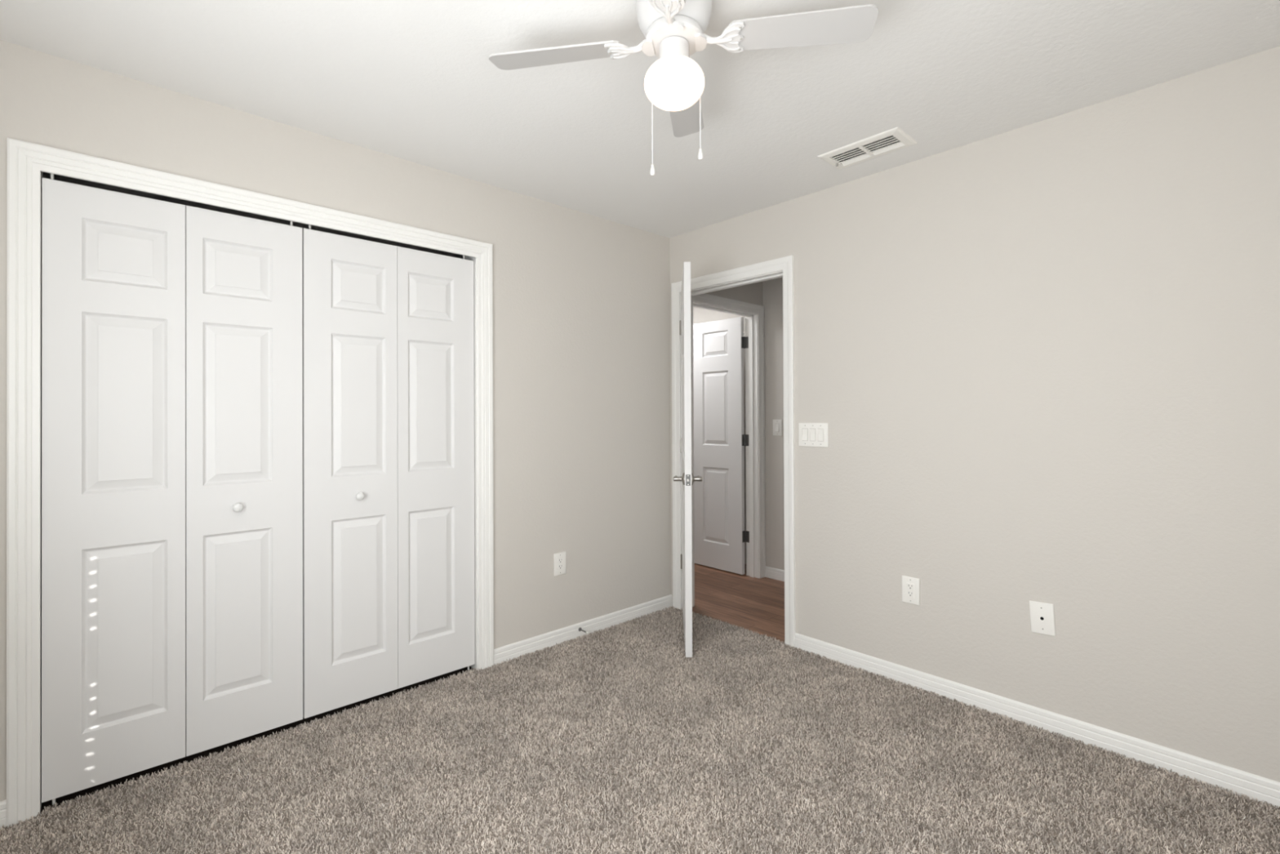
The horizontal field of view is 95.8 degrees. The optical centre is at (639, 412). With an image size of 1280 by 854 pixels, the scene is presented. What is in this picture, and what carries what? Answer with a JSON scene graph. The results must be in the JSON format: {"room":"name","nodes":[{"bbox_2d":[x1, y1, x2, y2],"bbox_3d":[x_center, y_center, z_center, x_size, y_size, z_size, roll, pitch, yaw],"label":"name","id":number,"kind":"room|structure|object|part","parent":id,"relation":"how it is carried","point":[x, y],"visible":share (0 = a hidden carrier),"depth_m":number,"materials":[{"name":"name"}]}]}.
{"room":"empty bedroom","nodes":[
{"label":"empty bedroom","id":0,"kind":"room"},
{"bbox_2d":[43,172,465,259],"bbox_3d":[-1.304,0.075,3.015,3.315,2.460,0.635,0,0,-43],"label":"wall","id":1,"kind":"structure","parent":0,"point":[56,177],"depth_m":2.78,"materials":[{"name":"grey paint"}]},
{"bbox_2d":[0,40,762,800],"bbox_3d":[-0.664,0.073,3.100,4.365,2.460,0.115,0,0,-43],"label":"wall","id":2,"kind":"structure","parent":0,"point":[582,414],"depth_m":3.07,"materials":[{"name":"grey paint"}]},
{"bbox_2d":[0,799,6,828],"bbox_3d":[-2.043,1.241,1.714,0.227,0.082,0.012,0,0,-43],"label":"baseboard","id":3,"kind":"structure","parent":2,"relation":"attached to","point":[2,803],"depth_m":1.78,"materials":[{"name":"white paint"}]},
{"bbox_2d":[41,173,302,804],"bbox_3d":[-1.652,0.240,2.115,0.744,2.076,0.069,0,0,-43],"label":"door","id":4,"kind":"structure","parent":2,"relation":"in","point":[172,333],"depth_m":2.07,"materials":[{"name":"white paint"}]},
{"bbox_3d":[-1.533,0.360,2.204,0.034,0.034,0.037,0,0,-43],"label":"knob","id":5,"kind":"part","parent":4,"relation":"part of","materials":[{"name":"white ceramic"}]},
{"bbox_2d":[6,137,493,826],"bbox_3d":[-1.394,0.215,2.404,1.664,2.135,0.134,0,0,-43],"label":"trim","id":6,"kind":"structure","parent":2,"relation":"attached to","point":[27,162],"depth_m":1.83,"materials":[{"name":"white paint"}]},
{"bbox_2d":[302,224,475,718],"bbox_3d":[-1.101,0.240,2.629,0.754,2.076,0.069,0,0,-43],"label":"door","id":7,"kind":"structure","parent":2,"relation":"in","point":[388,330],"depth_m":2.60,"materials":[{"name":"white paint"}]},
{"bbox_3d":[-1.213,0.360,2.503,0.034,0.034,0.037,0,0,-43],"label":"knob","id":8,"kind":"part","parent":7,"relation":"part of","materials":[{"name":"white ceramic"}]},
{"bbox_2d":[554,551,566,576],"bbox_3d":[-0.444,0.839,3.214,0.080,0.122,0.008,0,0,-43],"label":"power outlet","id":9,"kind":"object","parent":2,"relation":"attached to","point":[560,567],"visible":1,"depth_m":3.21,"materials":[{"name":"white plastic"}]},
{"bbox_2d":[557,557,563,570],"bbox_3d":[-0.442,0.839,3.212,0.034,0.067,0.003,0,0,-43],"label":"receptacle","id":10,"kind":"object","parent":9,"relation":"attached to","point":[560,560],"depth_m":3.21,"materials":[{"name":"white plastic"}]},
{"bbox_2d":[493,594,672,665],"bbox_3d":[-0.266,1.241,3.373,1.308,0.082,0.012,0,0,-43],"label":"baseboard","id":11,"kind":"structure","parent":2,"relation":"attached to","point":[548,639],"depth_m":3.28,"materials":[{"name":"white paint"}]},
{"bbox_2d":[578,626,589,634],"bbox_3d":[-0.317,1.232,3.268,0.021,0.021,0.075,0,0,-43],"label":"door stop","id":12,"kind":"object","parent":11,"relation":"attached to","point":[580,628],"visible":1,"depth_m":3.27,"materials":[{"name":"grey metal"}]},
{"bbox_2d":[693,293,765,577],"bbox_3d":[0.595,0.223,4.263,0.929,2.120,0.132,0,0,-43],"label":"trim","id":13,"kind":"structure","parent":2,"relation":"attached to","point":[753,313],"depth_m":4.51,"materials":[{"name":"white paint"}]},
{"bbox_2d":[40,563,784,813],"bbox_3d":[-0.157,1.340,2.922,4.865,0.120,5.420,0,0,-43],"label":"floor","id":14,"kind":"structure","parent":0,"point":[755,604],"depth_m":3.70,"materials":[{"name":"brown wood"}]},
{"bbox_2d":[0,605,1279,853],"bbox_3d":[0.104,1.271,1.606,3.218,0.001,3.139,0,0,-43],"label":"carpet","id":15,"kind":"object","parent":14,"relation":"on","point":[613,740],"visible":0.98,"depth_m":2.01,"materials":[{"name":"beige carpet"}]},
{"bbox_2d":[0,0,1279,238],"bbox_3d":[-0.110,-1.210,2.910,4.915,0.100,5.535,0,0,-43],"label":"ceiling","id":16,"kind":"structure","parent":0,"point":[415,81],"depth_m":1.99,"materials":[{"name":"white paint"}]},
{"bbox_2d":[488,0,878,175],"bbox_3d":[0.101,-0.926,1.610,0.819,0.482,0.814,0,0,-35],"label":"ceiling fan","id":17,"kind":"object","parent":16,"relation":"hanging from","point":[673,30],"visible":1,"depth_m":1.57,"materials":[{"name":"white metal"}]},
{"bbox_3d":[-0.242,-1.028,1.667,0.384,0.029,0.111,0,0,10],"label":"blade","id":18,"kind":"part","parent":17,"relation":"part of","materials":[{"name":"grey wood"}]},
{"bbox_3d":[0.051,-0.855,1.653,0.003,0.283,0.050,0,0,-43],"label":"pull chain","id":19,"kind":"part","parent":17,"relation":"part of","materials":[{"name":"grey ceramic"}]},
{"bbox_3d":[0.095,-0.910,1.606,0.168,0.122,0.168,0,0,-43],"label":"globe","id":20,"kind":"part","parent":17,"relation":"part of","materials":[{"name":"white glass"}]},
{"bbox_3d":[0.150,-1.029,1.944,0.111,0.029,0.384,0,0,9],"label":"blade","id":21,"kind":"part","parent":17,"relation":"part of","materials":[{"name":"grey wood"}]},
{"bbox_3d":[0.151,-0.874,1.639,0.051,0.246,0.003,0,0,-30],"label":"pull chain","id":22,"kind":"part","parent":17,"relation":"part of","materials":[{"name":"white metal"}]},
{"bbox_3d":[0.433,-1.032,1.560,0.384,0.029,0.111,0,0,8],"label":"blade","id":23,"kind":"part","parent":17,"relation":"part of","materials":[{"name":"grey wood"}]},
{"bbox_2d":[817,126,917,169],"bbox_3d":[1.003,-1.206,2.566,0.204,0.122,0.364,0,0,-43],"label":"ceiling vent","id":24,"kind":"object","parent":16,"relation":"in","point":[905,140],"visible":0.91,"depth_m":2.55,"materials":[{"name":"white plastic"}]},
{"bbox_2d":[693,316,749,574],"bbox_3d":[0.534,0.262,4.873,0.042,2.030,0.906,0,0,-43],"label":"door","id":25,"kind":"structure","parent":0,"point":[720,439],"depth_m":4.71,"materials":[{"name":"white paint"}]},
{"bbox_2d":[762,277,784,569],"bbox_3d":[2.038,0.064,3.489,0.115,2.460,3.235,0,0,-43],"label":"wall","id":26,"kind":"structure","parent":0,"point":[772,290],"depth_m":4.47,"materials":[{"name":"grey paint"}]},
{"bbox_2d":[764,565,784,581],"bbox_3d":[2.035,1.232,3.397,0.012,0.082,3.120,0,0,-43],"label":"baseboard","id":27,"kind":"structure","parent":26,"relation":"attached to","point":[770,572],"depth_m":4.46,"materials":[{"name":"white paint"}]},
{"bbox_2d":[773,419,782,435],"bbox_3d":[1.055,0.114,4.447,0.014,0.125,0.082,0,0,-43],"label":"light switch","id":28,"kind":"object","parent":26,"relation":"attached to","point":[777,424],"visible":1,"depth_m":4.44,"materials":[{"name":"white plastic"}]},
{"bbox_2d":[670,46,1279,782],"bbox_3d":[1.057,0.070,4.067,1.630,2.460,5.420,0,0,-43],"label":"wall","id":29,"kind":"structure","parent":0,"point":[1040,361],"depth_m":2.27,"materials":[{"name":"grey paint"}]},
{"bbox_2d":[673,262,702,657],"bbox_3d":[0.268,0.242,3.369,0.153,2.041,0.779,0,0,3],"label":"door","id":30,"kind":"structure","parent":29,"relation":"in","point":[687,478],"depth_m":2.99,"materials":[{"name":"white paint"}]},
{"bbox_3d":[0.207,0.349,3.091,0.059,0.065,0.145,0,0,3],"label":"handle","id":31,"kind":"part","parent":30,"relation":"part of","materials":[{"name":"silver metal"}]},
{"bbox_3d":[0.249,0.348,2.989,0.024,0.057,0.003,0,0,3],"label":"latch plate","id":32,"kind":"part","parent":30,"relation":"part of","materials":[{"name":"silver metal"}]},
{"bbox_3d":[0.301,0.349,3.086,0.059,0.065,0.145,0,0,3],"label":"handle","id":33,"kind":"part","parent":30,"relation":"part of","materials":[{"name":"silver metal"}]},
{"bbox_2d":[671,254,795,647],"bbox_3d":[0.574,0.213,3.518,0.148,2.133,0.908,0,0,-43],"label":"trim","id":34,"kind":"structure","parent":29,"relation":"attached to","point":[783,267],"depth_m":3.35,"materials":[{"name":"white paint"}]},
{"bbox_3d":[0.622,0.211,3.563,0.016,2.129,0.908,0,0,-43],"label":"hall casing","id":35,"kind":"part","parent":34,"relation":"part of","materials":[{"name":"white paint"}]},
{"bbox_2d":[798,422,828,447],"bbox_3d":[0.914,0.117,3.060,0.014,0.126,0.172,0,0,-43],"label":"light switch","id":36,"kind":"object","parent":29,"relation":"attached to","point":[810,434],"visible":1,"depth_m":3.06,"materials":[{"name":"white plastic"}]},
{"bbox_2d":[902,575,919,604],"bbox_3d":[1.260,0.826,2.693,0.008,0.122,0.080,0,0,-43],"label":"power outlet","id":37,"kind":"object","parent":29,"relation":"attached to","point":[910,585],"visible":1,"depth_m":2.69,"materials":[{"name":"white plastic"}]},
{"bbox_2d":[906,582,914,598],"bbox_3d":[1.258,0.826,2.691,0.003,0.067,0.034,0,0,-43],"label":"receptacle","id":38,"kind":"object","parent":37,"relation":"attached to","point":[910,585],"depth_m":2.69,"materials":[{"name":"white plastic"}]},
{"bbox_2d":[794,632,1279,808],"bbox_3d":[1.587,1.228,2.339,0.012,0.082,2.186,0,0,-43],"label":"baseboard","id":39,"kind":"structure","parent":29,"relation":"attached to","point":[1260,788],"depth_m":2.25,"materials":[{"name":"white paint"}]},
{"bbox_2d":[1029,600,1055,635],"bbox_3d":[1.611,0.823,2.317,0.008,0.130,0.088,0,0,-43],"label":"plate","id":40,"kind":"object","parent":29,"relation":"attached to","point":[1042,614],"visible":1,"depth_m":2.31,"materials":[{"name":"white plastic"}]}
]}

